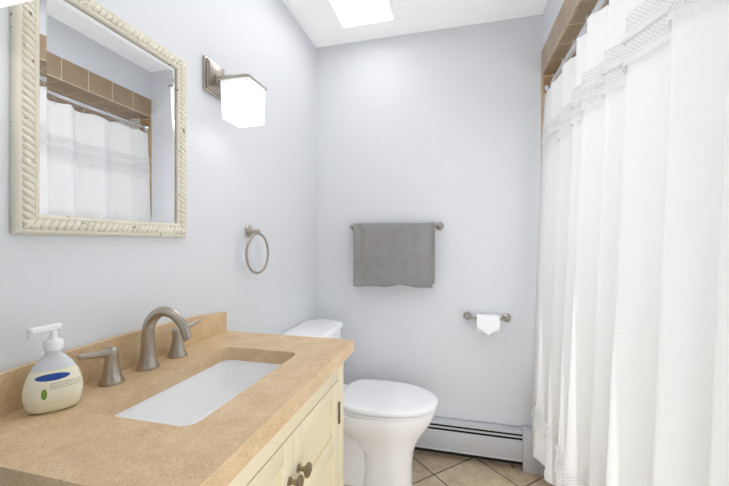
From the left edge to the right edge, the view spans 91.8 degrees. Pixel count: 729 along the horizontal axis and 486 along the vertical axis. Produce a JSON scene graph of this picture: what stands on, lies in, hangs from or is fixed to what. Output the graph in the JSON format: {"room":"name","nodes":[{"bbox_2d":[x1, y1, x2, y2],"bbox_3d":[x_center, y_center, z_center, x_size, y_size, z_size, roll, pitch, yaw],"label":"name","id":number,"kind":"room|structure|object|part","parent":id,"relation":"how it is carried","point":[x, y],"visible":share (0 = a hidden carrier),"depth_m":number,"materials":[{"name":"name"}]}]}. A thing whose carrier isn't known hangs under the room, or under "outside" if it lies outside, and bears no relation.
{"room":"bathroom","nodes":[
{"label":"bathroom","id":0,"kind":"room"},
{"bbox_2d":[0,0,315,371],"bbox_3d":[-0.778,-0.014,0.639,0.120,2.440,3.557,0,0,15],"label":"wall","id":1,"kind":"structure","parent":0,"point":[84,290],"depth_m":1.26,"materials":[{"name":"white paint"}]},
{"bbox_2d":[0,0,32,7],"bbox_3d":[-0.641,-0.527,0.568,0.176,0.220,0.127,0,0,15],"label":"sconce","id":2,"kind":"object","parent":1,"relation":"attached to","point":[4,3],"visible":1,"depth_m":0.61,"materials":[{"name":"white glass"}]},
{"bbox_2d":[10,0,186,237],"bbox_3d":[-0.631,-0.300,0.916,0.022,0.565,0.457,0,0,15],"label":"mirror","id":3,"kind":"object","parent":1,"relation":"attached to","point":[98,119],"visible":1,"depth_m":0.84,"materials":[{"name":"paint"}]},
{"bbox_2d":[203,55,266,127],"bbox_3d":[-0.460,-0.543,1.268,0.176,0.220,0.127,0,0,15],"label":"sconce","id":4,"kind":"object","parent":1,"relation":"attached to","point":[241,97],"visible":1,"depth_m":1.23,"materials":[{"name":"white glass"}]},
{"bbox_2d":[245,225,268,273],"bbox_3d":[-0.465,0.028,1.491,0.055,0.207,0.176,0,0,15],"label":"towel ring","id":5,"kind":"object","parent":1,"relation":"attached to","point":[250,232],"visible":1,"depth_m":1.48,"materials":[{"name":"silver metal"}]},
{"bbox_2d":[283,0,547,47],"bbox_3d":[0.280,-1.284,0.366,2.305,0.100,3.557,0,0,15],"label":"ceiling","id":6,"kind":"structure","parent":0,"point":[316,21],"depth_m":1.92,"materials":[{"name":"white paint"}]},
{"bbox_2d":[323,0,399,31],"bbox_3d":[-0.056,-1.224,1.673,0.344,0.016,0.660,0,0,15],"label":"skylight","id":7,"kind":"object","parent":6,"relation":"in","point":[346,15],"visible":1,"depth_m":1.88,"materials":[{"name":"white glass"}]},
{"bbox_2d":[316,14,542,425],"bbox_3d":[0.710,-0.012,2.029,2.065,2.440,0.120,0,0,15],"label":"wall","id":8,"kind":"structure","parent":0,"point":[443,126],"depth_m":2.03,"materials":[{"name":"white paint"}]},
{"bbox_2d":[350,222,443,287],"bbox_3d":[0.174,0.067,2.053,0.558,0.378,0.097,0,0,15],"label":"towel rail","id":9,"kind":"object","parent":8,"relation":"attached to","point":[389,254],"visible":1,"depth_m":2.01,"materials":[{"name":"grey fabric"}]},
{"bbox_2d":[414,416,544,474],"bbox_3d":[0.325,1.098,2.025,1.280,0.219,0.077,0,0,15],"label":"baseboard heater","id":10,"kind":"object","parent":8,"relation":"attached to","point":[511,445],"visible":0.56,"depth_m":1.92,"materials":[{"name":"white metal"}]},
{"bbox_2d":[463,312,510,334],"bbox_3d":[0.668,0.439,1.920,0.252,0.100,0.106,0,0,15],"label":"paper holder","id":11,"kind":"object","parent":8,"relation":"attached to","point":[488,324],"visible":1,"depth_m":1.88,"materials":[{"name":"white paper"}]},
{"bbox_2d":[541,73,561,165],"bbox_3d":[1.087,0.150,0.890,0.766,2.113,1.897,0,0,15],"label":"wall tile","id":12,"kind":"structure","parent":8,"relation":"attached to","point":[546,79],"depth_m":1.90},
{"bbox_2d":[344,449,553,485],"bbox_3d":[0.280,1.256,0.364,2.305,0.100,3.557,0,0,15],"label":"floor","id":13,"kind":"structure","parent":0,"point":[434,469],"depth_m":1.86,"materials":[{"name":"tile"}]},
{"bbox_2d":[0,306,353,485],"bbox_3d":[-0.381,0.683,0.886,0.519,1.046,0.787,0,0,15],"label":"bathroom vanity","id":14,"kind":"object","parent":13,"relation":"on","point":[200,400],"visible":1,"depth_m":0.76,"materials":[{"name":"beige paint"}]},
{"bbox_2d":[21,323,83,414],"bbox_3d":[-0.616,0.244,0.701,0.093,0.169,0.058,0,0,-38],"label":"soap dispenser","id":15,"kind":"object","parent":14,"relation":"on","point":[54,385],"depth_m":0.69,"materials":[{"name":"white plastic"}]},
{"bbox_2d":[76,306,199,386],"bbox_3d":[-0.519,0.247,0.919,0.162,0.165,0.372,0,0,15],"label":"faucet","id":16,"kind":"object","parent":14,"relation":"on","point":[150,370],"depth_m":0.91,"materials":[{"name":"silver metal"}]},
{"bbox_2d":[115,360,281,425],"bbox_3d":[-0.375,0.442,0.877,0.302,0.143,0.499,0,0,15],"label":"sink","id":17,"kind":"object","parent":14,"relation":"in","point":[186,400],"depth_m":1.00,"materials":[{"name":"white ceramic"}]},
{"bbox_2d":[280,319,437,485],"bbox_3d":[-0.012,0.828,1.815,0.762,0.759,0.446,0,0,15],"label":"toilet","id":18,"kind":"object","parent":13,"relation":"on","point":[386,423],"visible":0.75,"depth_m":1.69,"materials":[{"name":"white ceramic"}]},
{"bbox_2d":[543,0,563,46],"bbox_3d":[1.089,-1.073,0.890,0.760,0.321,1.897,0,0,15],"label":"wall","id":19,"kind":"structure","parent":0,"point":[551,10],"depth_m":1.76,"materials":[{"name":"white paint"}]},
{"bbox_2d":[541,0,608,74],"bbox_3d":[1.087,-0.969,0.891,0.766,0.125,1.897,0,0,15],"label":"soffit","id":20,"kind":"structure","parent":19,"relation":"attached to","point":[570,21],"depth_m":1.56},
{"bbox_2d":[531,0,728,485],"bbox_3d":[0.705,0.098,0.988,0.153,1.907,1.881,0,0,15],"label":"shower curtain","id":21,"kind":"object","parent":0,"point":[631,370],"visible":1,"depth_m":0.89,"materials":[{"name":"fabric"}]},
{"bbox_3d":[0.753,-0.829,0.977,0.052,0.052,1.881,0,0,15],"label":"rod","id":22,"kind":"part","parent":21,"relation":"part of","materials":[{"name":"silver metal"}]}
]}

